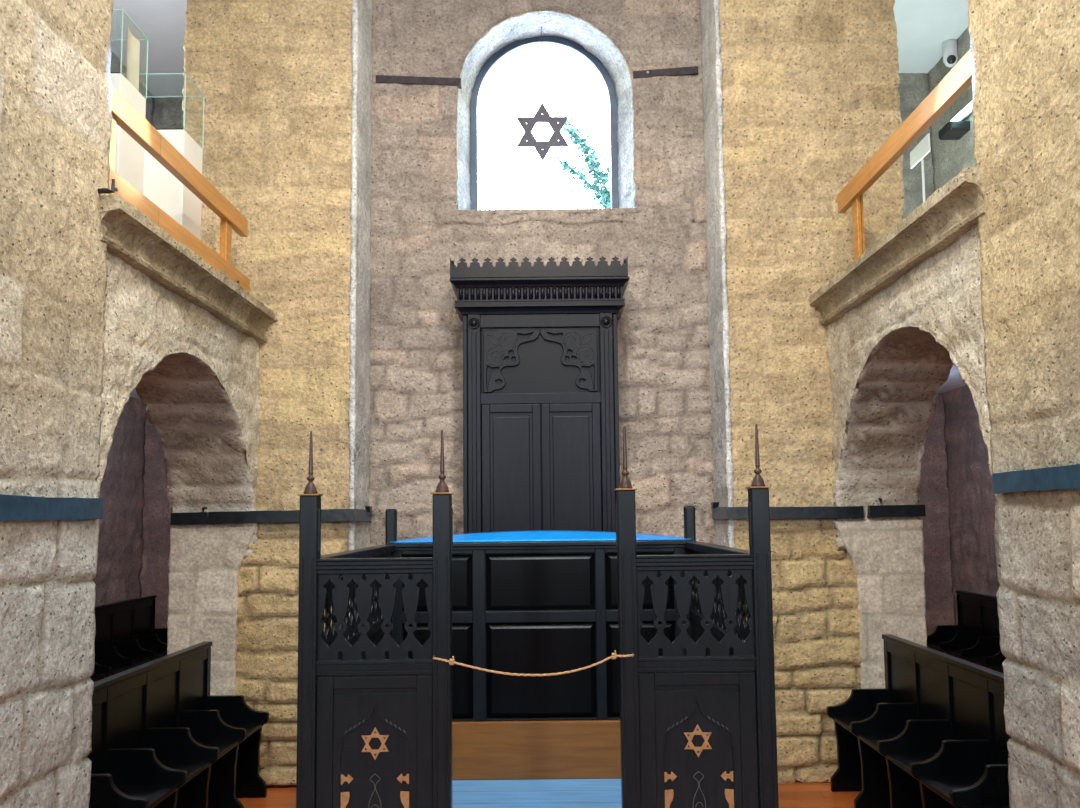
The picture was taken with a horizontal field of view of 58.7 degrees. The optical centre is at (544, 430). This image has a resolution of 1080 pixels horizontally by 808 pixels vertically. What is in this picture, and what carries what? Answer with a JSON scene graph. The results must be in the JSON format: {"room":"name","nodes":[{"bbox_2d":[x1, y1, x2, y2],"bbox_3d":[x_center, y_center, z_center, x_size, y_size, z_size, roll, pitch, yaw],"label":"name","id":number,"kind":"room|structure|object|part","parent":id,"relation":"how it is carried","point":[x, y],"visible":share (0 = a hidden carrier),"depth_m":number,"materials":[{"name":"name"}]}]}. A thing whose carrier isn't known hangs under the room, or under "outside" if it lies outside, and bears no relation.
{"room":"house of worship","nodes":[
{"label":"house of worship","id":0,"kind":"room"},
{"bbox_2d":[93,51,154,605],"bbox_3d":[-4.465,-1.124,3.662,0.355,6.497,13.528,-1,-5,0],"label":"wall","id":1,"kind":"structure","parent":0,"point":[121,542],"depth_m":9.81,"materials":[{"name":"pink stone"}]},
{"bbox_2d":[0,0,259,807],"bbox_3d":[-2.196,-1.679,1.761,0.620,7.217,9.630,-1,-5,0],"label":"wall","id":2,"kind":"structure","parent":0,"point":[56,88],"depth_m":3.80,"materials":[{"name":"stone"}]},
{"bbox_2d":[0,494,102,520],"bbox_3d":[-1.867,0.285,3.547,0.040,0.091,0.935,-1,-5,0],"label":"trim","id":3,"kind":"structure","parent":2,"relation":"attached to","point":[12,507],"depth_m":3.57,"materials":[{"name":"blue paint"}]},
{"bbox_2d":[97,179,114,193],"bbox_3d":[-1.872,-1.037,4.072,0.099,0.062,0.046,-1,-5,0],"label":"iron hook","id":4,"kind":"object","parent":2,"relation":"attached to","point":[100,190],"visible":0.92,"depth_m":4.06,"materials":[{"name":"black metal"}]},
{"bbox_2d":[99,195,276,343],"bbox_3d":[-2.139,-0.791,5.290,0.680,0.210,2.448,-1,-5,0],"label":"trim","id":5,"kind":"structure","parent":2,"relation":"attached to","point":[132,236],"depth_m":4.86,"materials":[{"name":"stone"}]},
{"bbox_2d":[108,87,249,293],"bbox_3d":[-1.962,-1.188,5.170,0.071,0.570,2.290,-1,-5,0],"label":"wooden railing","id":6,"kind":"object","parent":5,"relation":"on","point":[124,114],"visible":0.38,"depth_m":5.05,"materials":[{"name":"orange wood"}]},
{"bbox_3d":[-1.978,-1.230,4.325,0.040,0.505,0.100,-1,-5,0],"label":"post","id":7,"kind":"part","parent":6,"relation":"part of","materials":[{"name":"orange wood"}]},
{"bbox_3d":[-1.958,-0.999,5.154,0.045,0.190,2.290,-1,-5,0],"label":"rail","id":8,"kind":"part","parent":6,"relation":"part of","materials":[{"name":"orange wood"}]},
{"bbox_3d":[-1.962,-1.418,5.155,0.045,0.115,2.220,-1,-5,0],"label":"rail","id":9,"kind":"part","parent":6,"relation":"part of","materials":[{"name":"orange wood"}]},
{"bbox_3d":[-1.976,-1.088,5.939,0.040,0.505,0.100,-1,-5,0],"label":"post","id":10,"kind":"part","parent":6,"relation":"part of","materials":[{"name":"orange wood"}]},
{"bbox_2d":[170,512,207,524],"bbox_3d":[-2.341,0.578,6.343,0.232,0.083,0.085,-1,-5,0],"label":"trim","id":11,"kind":"structure","parent":2,"relation":"attached to","point":[192,518],"depth_m":6.30,"materials":[{"name":"paint"}]},
{"bbox_2d":[167,526,254,694],"bbox_3d":[-2.185,1.481,6.302,0.565,1.701,0.107,-1,-5,0],"label":"pillar","id":12,"kind":"structure","parent":2,"relation":"attached to","point":[205,563],"depth_m":6.29,"materials":[{"name":"stone"}]},
{"bbox_2d":[208,509,356,523],"bbox_3d":[-1.730,0.565,6.344,0.963,0.091,0.085,-1,-5,0],"label":"trim","id":13,"kind":"structure","parent":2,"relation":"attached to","point":[327,515],"depth_m":6.30,"materials":[{"name":"paint"}]},
{"bbox_2d":[130,389,139,398],"bbox_3d":[-3.280,-0.931,3.799,2.660,0.045,13.800,-1,-5,0],"label":"floor","id":14,"kind":"structure","parent":0,"point":[133,393],"depth_m":9.81,"materials":[{"name":"white paint"}]},
{"bbox_2d":[111,9,147,193],"bbox_3d":[-2.567,-1.565,5.387,0.505,1.482,0.337,-1,-5,0],"label":"display case","id":15,"kind":"object","parent":14,"relation":"on","point":[129,155],"visible":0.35,"depth_m":5.35,"materials":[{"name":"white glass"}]},
{"bbox_2d":[126,27,139,91],"bbox_3d":[-2.372,-2.130,5.509,0.020,0.360,0.162,-1,-5,0],"label":"paper sheet","id":16,"kind":"object","parent":15,"relation":"on","point":[133,45],"visible":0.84,"depth_m":5.54,"materials":[{"name":"beige paper"}]},
{"bbox_2d":[122,73,204,239],"bbox_3d":[-2.365,-1.462,5.873,0.425,1.355,0.317,-1,-5,0],"label":"display case","id":17,"kind":"object","parent":14,"relation":"on","point":[161,187],"visible":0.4,"depth_m":5.74,"materials":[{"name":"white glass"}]},
{"bbox_2d":[156,128,183,129],"bbox_3d":[-2.369,-1.796,5.903,0.390,0.012,0.282,-1,-5,0],"label":"tray","id":18,"kind":"object","parent":17,"relation":"on","point":[170,128],"depth_m":5.76,"materials":[{"name":"white plastic"}]},
{"bbox_2d":[111,0,186,97],"bbox_3d":[-3.316,-4.371,4.100,2.660,0.150,13.800,-1,-5,0],"label":"ceiling","id":19,"kind":"structure","parent":0,"point":[162,22],"depth_m":9.33,"materials":[{"name":"white paint"}]},
{"bbox_2d":[139,97,183,627],"bbox_3d":[-3.512,-0.532,10.539,2.215,6.495,0.360,-1,-5,0],"label":"wall","id":20,"kind":"structure","parent":0,"point":[154,573],"depth_m":10.27,"materials":[{"name":"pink stone"}]},
{"bbox_2d":[168,0,368,785],"bbox_3d":[-1.894,-1.100,8.478,1.233,7.213,3.954,-1,-5,0],"label":"wall pier","id":21,"kind":"object","parent":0,"point":[274,77],"visible":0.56,"depth_m":6.54,"materials":[{"name":"yellow stone"}]},
{"bbox_2d":[348,0,372,617],"bbox_3d":[-1.303,-1.250,6.816,0.063,7.209,0.593,-1,-5,0],"label":"trim","id":22,"kind":"structure","parent":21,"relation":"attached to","point":[360,207],"depth_m":6.69,"materials":[{"name":"grey stone"}]},
{"bbox_2d":[365,506,371,511],"bbox_3d":[-1.266,0.554,6.795,0.070,0.042,0.100,-1,-5,0],"label":"iron bracket","id":23,"kind":"object","parent":21,"relation":"attached to","point":[368,508],"visible":0.64,"depth_m":6.76,"materials":[{"name":"black metal"}]},
{"bbox_2d":[369,0,714,546],"bbox_3d":[-0.045,-1.218,7.285,2.581,7.218,0.460,-1,-5,0],"label":"wall","id":24,"kind":"structure","parent":0,"point":[422,216],"depth_m":7.11,"materials":[{"name":"beige stone"}]},
{"bbox_2d":[357,509,371,521],"bbox_3d":[-1.271,0.588,6.679,0.040,0.089,0.615,-1,-5,0],"label":"trim","id":25,"kind":"structure","parent":24,"relation":"attached to","point":[362,514],"depth_m":6.62,"materials":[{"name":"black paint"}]},
{"bbox_2d":[376,75,461,88],"bbox_3d":[-0.950,-2.627,7.226,0.638,0.085,0.062,-1,-5,0],"label":"trim","id":26,"kind":"structure","parent":24,"relation":"attached to","point":[408,80],"depth_m":7.20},
{"bbox_2d":[516,26,568,160],"bbox_3d":[-0.022,-2.610,7.422,0.407,1.082,0.013,-1,-5,0],"label":"star","id":27,"kind":"object","parent":24,"relation":"hanging from","point":[542,115],"visible":1,"depth_m":7.39,"materials":[{"name":"metal"}]},
{"bbox_3d":[-0.025,-2.843,7.442,0.011,0.614,0.008,4,-7,-45],"label":"chain","id":28,"kind":"part","parent":27,"relation":"part of","materials":[{"name":"metal"}]},
{"bbox_3d":[-0.019,-2.305,7.395,0.407,0.470,0.012,-1,-5,0],"label":"star plate","id":29,"kind":"part","parent":27,"relation":"part of","materials":[{"name":"metal"}]},
{"bbox_2d":[470,36,618,209],"bbox_3d":[-0.009,-2.365,7.570,1.157,1.551,0.050,-1,-5,0],"label":"window","id":30,"kind":"structure","parent":24,"relation":"in","point":[571,45],"depth_m":7.57,"materials":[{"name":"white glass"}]},
{"bbox_2d":[633,66,697,78],"bbox_3d":[0.905,-2.689,7.230,0.489,0.089,0.062,-1,-5,0],"label":"trim","id":31,"kind":"structure","parent":24,"relation":"attached to","point":[693,70],"depth_m":7.20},
{"bbox_2d":[712,507,724,518],"bbox_3d":[1.221,0.567,6.640,0.040,0.085,0.530,-1,-5,0],"label":"trim","id":32,"kind":"structure","parent":24,"relation":"attached to","point":[718,512],"depth_m":6.64,"materials":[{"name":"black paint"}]},
{"bbox_2d":[237,780,860,807],"bbox_3d":[0.022,2.107,3.429,9.200,0.100,14.000,-1,-5,0],"label":"floor","id":33,"kind":"structure","parent":0,"point":[799,794],"depth_m":5.95,"materials":[{"name":"orange wood"}]},
{"bbox_2d":[90,595,167,681],"bbox_3d":[-3.869,2.073,8.683,0.436,0.965,2.474,-1,-5,0],"label":"pew","id":34,"kind":"object","parent":33,"relation":"on","point":[127,637],"visible":0.38,"depth_m":8.97,"materials":[{"name":"black wood"}]},
{"bbox_3d":[-4.056,2.064,8.682,0.046,0.885,2.470,-1,-5,0],"label":"backrest","id":35,"kind":"part","parent":34,"relation":"part of","materials":[{"name":"black wood"}]},
{"bbox_3d":[-4.060,1.609,8.729,0.062,0.030,2.464,-1,-5,0],"label":"cap rail","id":36,"kind":"part","parent":34,"relation":"part of","materials":[{"name":"black wood"}]},
{"bbox_3d":[-3.861,2.106,8.673,0.355,0.027,2.440,-1,-5,0],"label":"seat","id":37,"kind":"part","parent":34,"relation":"part of","materials":[{"name":"black wood"}]},
{"bbox_2d":[88,641,268,807],"bbox_3d":[-1.972,1.739,5.102,0.436,0.965,2.044,-1,-5,0],"label":"pew","id":38,"kind":"object","parent":33,"relation":"on","point":[160,738],"visible":0.9,"depth_m":5.14,"materials":[{"name":"black wood"}]},
{"bbox_3d":[-2.159,1.731,5.101,0.046,0.885,2.040,-1,-5,0],"label":"backrest","id":39,"kind":"part","parent":38,"relation":"part of","materials":[{"name":"black wood"}]},
{"bbox_3d":[-2.164,1.276,5.147,0.062,0.030,2.034,-1,-5,0],"label":"cap rail","id":40,"kind":"part","parent":38,"relation":"part of","materials":[{"name":"black wood"}]},
{"bbox_3d":[-1.964,1.773,5.092,0.355,0.027,2.010,-1,-5,0],"label":"seat","id":41,"kind":"part","parent":38,"relation":"part of","materials":[{"name":"black wood"}]},
{"bbox_2d":[296,424,778,807],"bbox_3d":[-0.028,1.118,4.705,1.813,2.093,2.283,-1,-5,0],"label":"bimah","id":42,"kind":"object","parent":33,"relation":"on","point":[688,719],"visible":1,"depth_m":3.65,"materials":[{"name":"black wood"}]},
{"bbox_3d":[-0.892,1.162,3.611,0.068,1.833,0.072,-1,-5,0],"label":"post","id":43,"kind":"part","parent":42,"relation":"part of","materials":[{"name":"black wood"}]},
{"bbox_3d":[-0.902,0.246,3.693,0.082,0.007,0.082,-1,-5,0],"label":"cap plate","id":44,"kind":"part","parent":42,"relation":"part of","materials":[{"name":"brown wood"}]},
{"bbox_3d":[-0.883,0.782,4.587,0.016,0.350,1.806,-1,-5,0],"label":"balustrade","id":45,"kind":"part","parent":42,"relation":"part of","materials":[{"name":"black wood"}]},
{"bbox_3d":[-0.893,0.591,4.604,0.072,0.040,1.806,-1,-5,0],"label":"rail","id":46,"kind":"part","parent":42,"relation":"part of","materials":[{"name":"black wood"}]},
{"bbox_3d":[-0.883,1.564,4.519,0.024,1.130,1.806,-1,-5,0],"label":"panel","id":47,"kind":"part","parent":42,"relation":"part of","materials":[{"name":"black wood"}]},
{"bbox_3d":[-0.889,0.976,4.570,0.044,0.050,1.806,-1,-5,0],"label":"rail","id":48,"kind":"part","parent":42,"relation":"part of","materials":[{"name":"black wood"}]},
{"bbox_3d":[-0.646,0.515,3.670,0.445,0.057,0.072,-1,-5,0],"label":"rail","id":49,"kind":"part","parent":42,"relation":"part of","materials":[{"name":"black wood"}]},
{"bbox_3d":[-0.642,0.894,3.635,0.445,0.055,0.048,-1,-5,0],"label":"rail","id":50,"kind":"part","parent":42,"relation":"part of","materials":[{"name":"black wood"}]},
{"bbox_3d":[-0.636,1.468,3.591,0.449,1.155,0.034,-1,-5,0],"label":"panel","id":51,"kind":"part","parent":42,"relation":"part of","materials":[{"name":"black wood"}]},
{"bbox_3d":[-0.644,0.705,3.653,0.443,0.335,0.016,-1,-5,0],"label":"balustrade","id":52,"kind":"part","parent":42,"relation":"part of","materials":[{"name":"black wood"}]},
{"bbox_3d":[-0.880,1.344,5.474,0.062,1.795,0.062,-1,-5,0],"label":"post","id":53,"kind":"part","parent":42,"relation":"part of","materials":[{"name":"black wood"}]},
{"bbox_3d":[-0.395,0.240,3.693,0.082,0.007,0.082,-1,-5,0],"label":"cap plate","id":54,"kind":"part","parent":42,"relation":"part of","materials":[{"name":"beige wood"}]},
{"bbox_3d":[-0.386,1.157,3.611,0.068,1.833,0.072,-1,-5,0],"label":"post","id":55,"kind":"part","parent":42,"relation":"part of","materials":[{"name":"black wood"}]},
{"bbox_2d":[434,650,632,675],"bbox_3d":[-0.043,0.870,3.592,0.756,0.094,0.021,-1,-5,0],"label":"rope","id":56,"kind":"object","parent":42,"relation":"attached to","point":[614,655],"visible":1,"depth_m":3.59,"materials":[{"name":"beige fabric"}]},
{"bbox_3d":[0.310,0.225,3.694,0.082,0.007,0.082,-1,-5,0],"label":"cap plate","id":57,"kind":"part","parent":42,"relation":"part of","materials":[{"name":"gold metal"}]},
{"bbox_3d":[0.320,1.145,3.612,0.068,1.841,0.072,-1,-5,0],"label":"post","id":58,"kind":"part","parent":42,"relation":"part of","materials":[{"name":"black wood"}]},
{"bbox_3d":[0.844,1.326,5.474,0.062,1.795,0.062,-1,-5,0],"label":"post","id":59,"kind":"part","parent":42,"relation":"part of","materials":[{"name":"black wood"}]},
{"bbox_3d":[0.568,0.502,3.670,0.449,0.057,0.072,-1,-5,0],"label":"rail","id":60,"kind":"part","parent":42,"relation":"part of","materials":[{"name":"black wood"}]},
{"bbox_3d":[0.570,0.693,3.653,0.447,0.335,0.016,-1,-5,0],"label":"balustrade","id":61,"kind":"part","parent":42,"relation":"part of","materials":[{"name":"black wood"}]},
{"bbox_3d":[0.572,0.882,3.635,0.449,0.055,0.048,-1,-5,0],"label":"rail","id":62,"kind":"part","parent":42,"relation":"part of","materials":[{"name":"black wood"}]},
{"bbox_3d":[0.578,1.455,3.591,0.453,1.155,0.034,-1,-5,0],"label":"panel","id":63,"kind":"part","parent":42,"relation":"part of","materials":[{"name":"black wood"}]},
{"bbox_3d":[0.834,0.958,4.570,0.044,0.050,1.806,-1,-5,0],"label":"rail","id":64,"kind":"part","parent":42,"relation":"part of","materials":[{"name":"black wood"}]},
{"bbox_3d":[0.840,1.546,4.519,0.024,1.130,1.806,-1,-5,0],"label":"panel","id":65,"kind":"part","parent":42,"relation":"part of","materials":[{"name":"black wood"}]},
{"bbox_3d":[0.830,0.573,4.604,0.072,0.040,1.806,-1,-5,0],"label":"rail","id":66,"kind":"part","parent":42,"relation":"part of","materials":[{"name":"black wood"}]},
{"bbox_3d":[0.840,0.764,4.587,0.016,0.350,1.806,-1,-5,0],"label":"balustrade","id":67,"kind":"part","parent":42,"relation":"part of","materials":[{"name":"black wood"}]},
{"bbox_3d":[0.821,0.218,3.694,0.082,0.007,0.082,-1,-5,0],"label":"cap plate","id":68,"kind":"part","parent":42,"relation":"part of","materials":[{"name":"gold metal"}]},
{"bbox_3d":[0.830,1.139,3.612,0.068,1.843,0.072,-1,-5,0],"label":"post","id":69,"kind":"part","parent":42,"relation":"part of","materials":[{"name":"black wood"}]},
{"bbox_2d":[449,255,629,533],"bbox_3d":[-0.020,0.577,6.643,1.225,3.508,0.505,-1,-5,0],"label":"tall cabinet","id":70,"kind":"object","parent":33,"relation":"on","point":[541,400],"visible":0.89,"depth_m":6.54,"materials":[{"name":"black wood"}]},
{"bbox_3d":[-0.222,0.790,6.475,0.299,1.859,0.022,-1,-5,0],"label":"door panel","id":71,"kind":"part","parent":70,"relation":"part of","materials":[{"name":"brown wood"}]},
{"bbox_3d":[-0.222,0.793,6.472,0.399,1.954,0.037,-1,-5,0],"label":"door","id":72,"kind":"part","parent":70,"relation":"part of","materials":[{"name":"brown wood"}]},
{"bbox_3d":[-0.036,-0.907,6.774,1.225,0.241,0.502,-1,-5,0],"label":"cornice","id":73,"kind":"part","parent":70,"relation":"part of","materials":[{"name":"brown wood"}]},
{"bbox_3d":[-0.034,-0.757,6.611,0.826,0.090,0.040,-1,-5,0],"label":"rail","id":74,"kind":"part","parent":70,"relation":"part of","materials":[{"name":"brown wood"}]},
{"bbox_3d":[-0.032,-0.484,6.596,0.806,0.456,0.022,-1,-5,0],"label":"carved panel","id":75,"kind":"part","parent":70,"relation":"part of","materials":[{"name":"black wood"}]},
{"bbox_3d":[-0.029,-0.222,6.564,0.826,0.072,0.040,-1,-5,0],"label":"rail","id":76,"kind":"part","parent":70,"relation":"part of","materials":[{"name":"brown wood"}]},
{"bbox_3d":[0.185,0.788,6.472,0.399,1.954,0.037,-1,-5,0],"label":"door","id":77,"kind":"part","parent":70,"relation":"part of","materials":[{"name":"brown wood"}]},
{"bbox_3d":[0.185,0.786,6.475,0.299,1.859,0.022,-1,-5,0],"label":"door panel","id":78,"kind":"part","parent":70,"relation":"part of","materials":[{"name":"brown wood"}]},
{"bbox_2d":[827,634,1009,807],"bbox_3d":[2.008,1.698,5.102,0.436,0.965,2.044,-1,-5,0],"label":"pew","id":79,"kind":"object","parent":33,"relation":"on","point":[935,736],"visible":0.8,"depth_m":5.14,"materials":[{"name":"black wood"}]},
{"bbox_3d":[2.001,1.731,5.092,0.355,0.027,2.010,-1,-5,0],"label":"seat","id":80,"kind":"part","parent":79,"relation":"part of","materials":[{"name":"black wood"}]},
{"bbox_3d":[2.190,1.230,5.147,0.062,0.030,2.034,-1,-5,0],"label":"cap rail","id":81,"kind":"part","parent":79,"relation":"part of","materials":[{"name":"black wood"}]},
{"bbox_3d":[2.195,1.686,5.101,0.046,0.885,2.040,-1,-5,0],"label":"backrest","id":82,"kind":"part","parent":79,"relation":"part of","materials":[{"name":"black wood"}]},
{"bbox_2d":[927,590,1005,672],"bbox_3d":[3.911,1.952,8.230,0.436,0.965,2.465,-1,-5,0],"label":"pew","id":83,"kind":"object","parent":33,"relation":"on","point":[975,639],"visible":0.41,"depth_m":8.96,"materials":[{"name":"black wood"}]},
{"bbox_3d":[3.904,1.985,8.220,0.355,0.027,2.430,-1,-5,0],"label":"seat","id":84,"kind":"part","parent":83,"relation":"part of","materials":[{"name":"black wood"}]},
{"bbox_3d":[4.093,1.484,8.275,0.062,0.030,2.454,-1,-5,0],"label":"cap rail","id":85,"kind":"part","parent":83,"relation":"part of","materials":[{"name":"black wood"}]},
{"bbox_3d":[4.098,1.940,8.231,0.046,0.885,2.465,-1,-5,0],"label":"backrest","id":86,"kind":"part","parent":83,"relation":"part of","materials":[{"name":"black wood"}]},
{"bbox_2d":[719,0,905,783],"bbox_3d":[1.838,-1.134,8.478,1.308,7.230,3.954,-1,-5,0],"label":"wall pier","id":87,"kind":"object","parent":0,"point":[810,94],"visible":0.56,"depth_m":6.52,"materials":[{"name":"yellow stone"}]},
{"bbox_2d":[711,502,718,507],"bbox_3d":[1.216,0.525,6.788,0.070,0.042,0.100,-1,-5,0],"label":"iron bracket","id":88,"kind":"object","parent":87,"relation":"attached to","point":[713,504],"visible":0.64,"depth_m":6.75,"materials":[{"name":"black metal"}]},
{"bbox_2d":[700,0,735,612],"bbox_3d":[1.215,-1.273,6.815,0.055,7.207,0.593,-1,-5,0],"label":"trim","id":89,"kind":"structure","parent":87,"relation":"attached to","point":[718,315],"depth_m":6.70,"materials":[{"name":"grey stone"}]},
{"bbox_2d":[898,73,954,635],"bbox_3d":[3.502,-0.703,10.548,2.210,6.658,0.351,-1,-5,0],"label":"wall","id":90,"kind":"structure","parent":0,"point":[934,491],"depth_m":10.30,"materials":[{"name":"pink stone"}]},
{"bbox_2d":[893,0,968,72],"bbox_3d":[3.222,-4.623,4.116,2.660,0.150,13.800,-1,-5,0],"label":"ceiling","id":91,"kind":"structure","parent":0,"point":[923,26],"depth_m":9.70,"materials":[{"name":"white paint"}]},
{"bbox_2d":[942,39,957,67],"bbox_3d":[4.214,-3.914,9.960,0.148,0.265,0.179,-1,-5,0],"label":"security camera","id":92,"kind":"object","parent":91,"relation":"attached to","point":[949,47],"visible":0.99,"depth_m":9.92,"materials":[{"name":"white plastic"}]},
{"bbox_2d":[938,365,966,392],"bbox_3d":[3.259,-1.039,3.802,2.660,0.125,13.800,-1,-5,0],"label":"ceiling","id":93,"kind":"structure","parent":0,"point":[954,381],"depth_m":9.54,"materials":[{"name":"white paint"}]},
{"bbox_2d":[910,133,930,202],"bbox_3d":[3.553,-1.688,8.939,0.235,2.058,0.459,-1,-5,0],"label":"panel","id":94,"kind":"object","parent":93,"relation":"on","point":[922,149],"visible":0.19,"depth_m":8.99,"materials":[{"name":"white plastic"}]},
{"bbox_3d":[3.523,-2.628,9.022,0.012,0.171,0.459,-1,-5,0],"label":"panel","id":95,"kind":"part","parent":94,"relation":"part of","materials":[{"name":"white plastic"}]},
{"bbox_2d":[827,0,1079,807],"bbox_3d":[2.161,-1.726,1.764,0.626,7.216,9.635,-1,-5,0],"label":"wall","id":96,"kind":"structure","parent":0,"point":[1025,54],"depth_m":3.84,"materials":[{"name":"stone"}]},
{"bbox_2d":[725,506,863,518],"bbox_3d":[1.644,0.538,6.343,0.896,0.083,0.085,-1,-5,0],"label":"trim","id":97,"kind":"structure","parent":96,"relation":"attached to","point":[846,511],"depth_m":6.30,"materials":[{"name":"paint"}]},
{"bbox_2d":[833,520,926,688],"bbox_3d":[2.208,1.437,6.301,0.581,1.700,0.110,-1,-5,0],"label":"pillar","id":98,"kind":"structure","parent":96,"relation":"attached to","point":[887,556],"depth_m":6.29,"materials":[{"name":"stone"}]},
{"bbox_2d":[867,505,925,516],"bbox_3d":[2.314,0.529,6.343,0.365,0.080,0.085,-1,-5,0],"label":"trim","id":99,"kind":"structure","parent":96,"relation":"attached to","point":[874,510],"depth_m":6.30,"materials":[{"name":"paint"}]},
{"bbox_2d":[809,167,985,325],"bbox_3d":[2.122,-0.913,5.297,0.678,0.215,2.450,-1,-5,0],"label":"trim","id":100,"kind":"structure","parent":96,"relation":"attached to","point":[950,211],"depth_m":4.86,"materials":[{"name":"stone"}]},
{"bbox_2d":[837,50,971,260],"bbox_3d":[1.941,-1.331,5.179,0.060,0.615,2.290,-1,-5,0],"label":"wooden railing","id":101,"kind":"object","parent":100,"relation":"on","point":[958,80],"visible":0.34,"depth_m":5.15,"materials":[{"name":"orange wood"}]},
{"bbox_3d":[1.952,-1.224,5.978,0.040,0.540,0.100,-1,-5,0],"label":"post","id":102,"kind":"part","parent":101,"relation":"part of","materials":[{"name":"orange wood"}]},
{"bbox_2d":[992,464,1079,493],"bbox_3d":[1.872,0.179,3.557,0.040,0.088,0.834,-1,-5,0],"label":"trim","id":103,"kind":"structure","parent":96,"relation":"attached to","point":[1061,477],"depth_m":3.60,"materials":[{"name":"blue paint"}]},
{"bbox_2d":[928,27,999,624],"bbox_3d":[4.432,-1.315,3.671,0.356,6.673,13.532,-1,-5,0],"label":"wall","id":104,"kind":"structure","parent":0,"point":[972,502],"depth_m":9.84,"materials":[{"name":"pink stone"}]},
{"bbox_2d":[938,121,969,139],"bbox_3d":[4.164,-3.055,9.765,0.228,0.100,0.280,-1,-5,0],"label":"loudspeaker","id":105,"kind":"object","parent":104,"relation":"attached to","point":[953,130],"visible":1,"depth_m":9.66,"materials":[{"name":"black plastic"}]},
{"bbox_2d":[938,122,948,137],"bbox_3d":[4.055,-3.057,9.766,0.010,0.075,0.240,-1,-5,0],"label":"grille","id":106,"kind":"object","parent":105,"relation":"attached to","point":[944,132],"depth_m":9.76,"materials":[{"name":"black metal"}]},
{"bbox_2d":[951,101,971,120],"bbox_3d":[4.195,-3.184,9.576,0.113,0.095,0.703,-1,-5,0],"label":"lamp","id":107,"kind":"object","parent":104,"relation":"attached to","point":[967,110],"visible":0.44,"depth_m":9.56,"materials":[{"name":"white plastic"}]},
{"label":"outside","id":108,"kind":"structure","parent":0,"visible":0},
{"bbox_2d":[554,116,610,207],"bbox_3d":[1.798,-0.932,11.941,3.389,7.419,2.579,-1,-5,0],"label":"tree","id":109,"kind":"object","parent":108,"point":[603,194],"visible":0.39,"depth_m":11.10,"materials":[{"name":"green plant"}]}
]}

